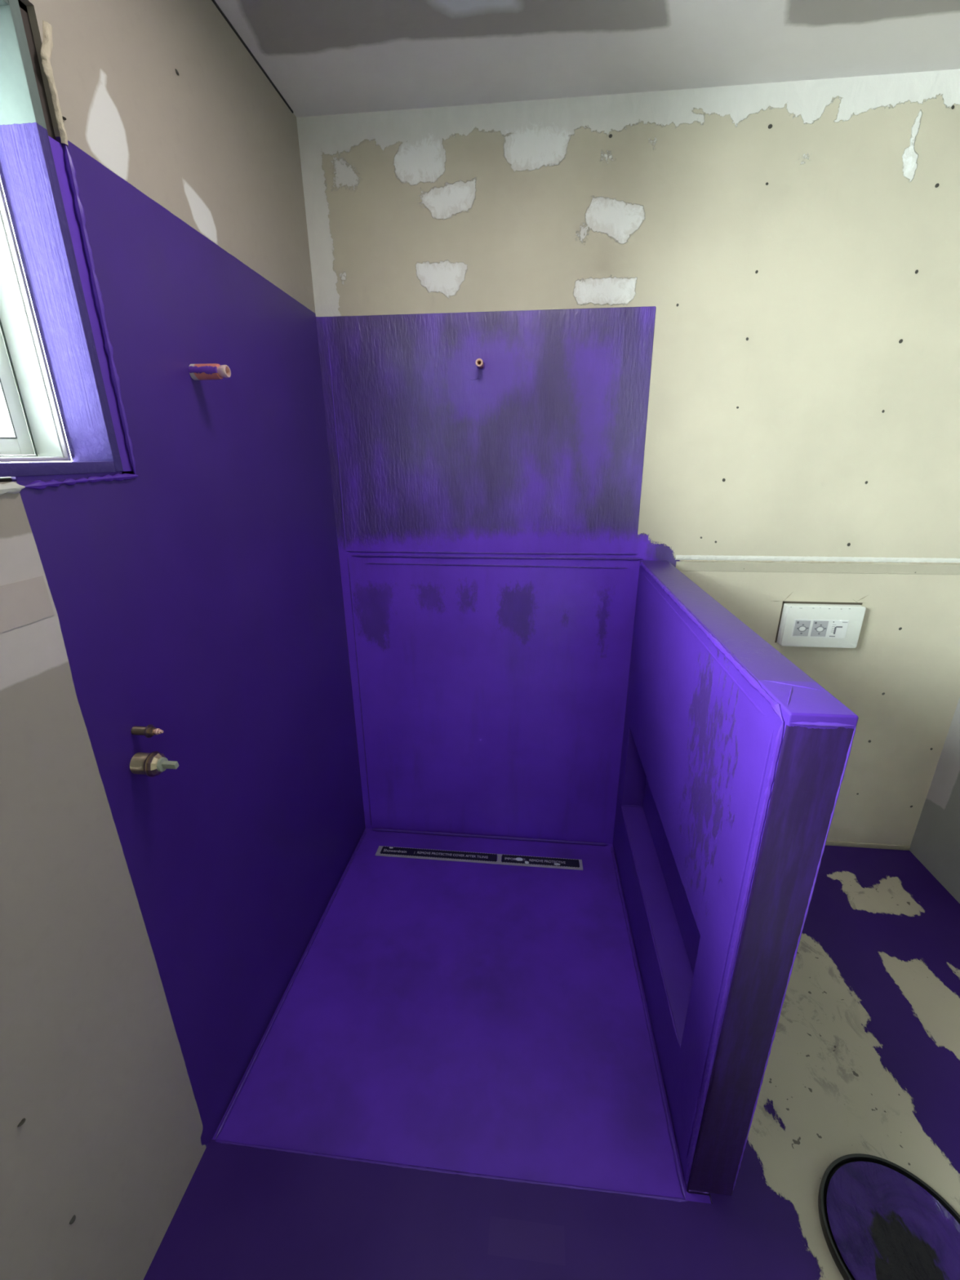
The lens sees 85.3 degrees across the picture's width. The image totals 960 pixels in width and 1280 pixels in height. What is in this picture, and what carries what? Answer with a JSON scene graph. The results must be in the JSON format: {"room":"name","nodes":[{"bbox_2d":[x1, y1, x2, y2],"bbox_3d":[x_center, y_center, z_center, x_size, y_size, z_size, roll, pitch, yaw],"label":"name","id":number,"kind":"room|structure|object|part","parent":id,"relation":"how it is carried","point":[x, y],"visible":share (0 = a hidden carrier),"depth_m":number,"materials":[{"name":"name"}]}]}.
{"room":"building under construction","nodes":[
{"label":"building under construction","id":0,"kind":"room"},
{"bbox_2d":[0,0,365,1279],"bbox_3d":[-0.768,0.217,0.514,0.110,2.906,3.500,2,20,6],"label":"wall","id":1,"kind":"structure","parent":0,"point":[153,931],"depth_m":1.08,"materials":[{"name":"plasterboard"},{"name":"joint compound"},{"name":"purple waterproofing paint"}]},
{"bbox_2d":[0,0,123,477],"bbox_3d":[-0.827,-0.348,0.103,0.162,0.650,1.633,2,20,6],"label":"window","id":2,"kind":"structure","parent":1,"relation":"in","point":[29,411],"depth_m":0.86,"materials":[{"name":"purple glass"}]},
{"bbox_3d":[-0.896,-0.350,0.110,0.019,0.589,1.572,2,20,6],"label":"sash","id":3,"kind":"part","parent":2,"relation":"part of","materials":[{"name":"white plastic"}]},
{"bbox_3d":[-0.872,-0.350,0.108,0.071,0.610,1.593,2,20,6],"label":"frame","id":4,"kind":"part","parent":2,"relation":"part of","materials":[{"name":"white plastic"}]},
{"bbox_3d":[-0.786,-0.050,0.205,0.083,0.019,1.594,2,20,6],"label":"sill","id":5,"kind":"part","parent":2,"relation":"part of","materials":[{"name":"purple paint"}]},
{"bbox_2d":[131,724,163,737],"bbox_3d":[-0.648,0.176,1.012,0.069,0.026,0.026,2,20,6],"label":"spindle","id":6,"kind":"object","parent":1,"relation":"attached to","point":[149,731],"visible":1,"depth_m":1.01,"materials":[{"name":"gold metal"}]},
{"bbox_3d":[-0.622,0.177,1.009,0.017,0.012,0.012,2,20,6],"label":"stem","id":7,"kind":"part","parent":6,"relation":"part of","materials":[{"name":"orange metal"}]},
{"bbox_2d":[129,751,179,777],"bbox_3d":[-0.637,0.243,1.022,0.093,0.050,0.050,2,20,6],"label":"cartridge","id":8,"kind":"object","parent":1,"relation":"attached to","point":[152,764],"visible":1,"depth_m":1.01,"materials":[{"name":"gold metal"}]},
{"bbox_3d":[-0.605,0.244,1.018,0.029,0.012,0.010,2,32,6],"label":"stem","id":9,"kind":"part","parent":8,"relation":"part of","materials":[{"name":"grey metal"}]},
{"bbox_2d":[188,363,231,380],"bbox_3d":[-0.602,-0.594,1.155,0.091,0.032,0.032,2,20,6],"label":"copper pipe","id":10,"kind":"object","parent":1,"relation":"attached to","point":[207,371],"visible":1,"depth_m":1.14,"materials":[{"name":"orange metal"}]},
{"bbox_2d":[143,828,959,1279],"bbox_3d":[0.479,1.541,0.851,2.699,0.270,3.600,2,20,6],"label":"floor","id":11,"kind":"structure","parent":0,"point":[864,1058],"depth_m":1.41,"materials":[{"name":"paint"}]},
{"bbox_2d":[375,845,582,870],"bbox_3d":[-0.010,0.958,2.294,0.908,0.014,0.062,2,20,6],"label":"drain","id":12,"kind":"object","parent":11,"relation":"on","point":[382,851],"visible":1,"depth_m":2.29,"materials":[{"name":"metal"}]},
{"bbox_2d":[817,1153,959,1279],"bbox_3d":[0.907,1.296,1.105,0.322,0.021,0.322,2,20,6],"label":"lid","id":13,"kind":"object","parent":11,"relation":"on","point":[879,1220],"visible":1,"depth_m":1.15,"materials":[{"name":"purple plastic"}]},
{"bbox_2d":[211,0,959,117],"bbox_3d":[0.461,-1.045,-0.068,2.599,0.054,3.500,2,20,6],"label":"ceiling","id":14,"kind":"structure","parent":0,"point":[322,57],"depth_m":1.33,"materials":[{"name":"white paint"}]},
{"bbox_2d":[296,68,959,850],"bbox_3d":[0.642,-0.314,1.983,2.599,2.906,0.106,2,20,6],"label":"wall","id":15,"kind":"structure","parent":0,"point":[715,331],"depth_m":1.78,"materials":[{"name":"paint"}]},
{"bbox_2d":[475,358,484,370],"bbox_3d":[0.000,-0.931,1.759,0.030,0.032,0.066,2,20,6],"label":"copper pipe","id":16,"kind":"object","parent":15,"relation":"attached to","point":[479,362],"visible":1,"depth_m":1.74,"materials":[{"name":"metal"}]},
{"bbox_2d":[776,603,866,648],"bbox_3d":[1.267,-0.054,1.944,0.270,0.160,0.045,2,20,6],"label":"wall box","id":17,"kind":"object","parent":15,"relation":"attached to","point":[811,625],"visible":1,"depth_m":1.92,"materials":[{"name":"white plastic"}]},
{"bbox_2d":[613,560,858,1204],"bbox_3d":[0.584,0.535,1.585,0.111,1.332,1.230,2,20,6],"label":"wall partition","id":18,"kind":"structure","parent":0,"point":[734,761],"depth_m":1.12,"materials":[{"name":"paint"}]},
{"bbox_2d":[909,697,959,903],"bbox_3d":[1.708,0.303,0.223,0.100,2.906,3.400,2,20,6],"label":"wall","id":19,"kind":"structure","parent":0,"point":[935,842],"depth_m":2.05,"materials":[{"name":"grey paint"}]}
]}

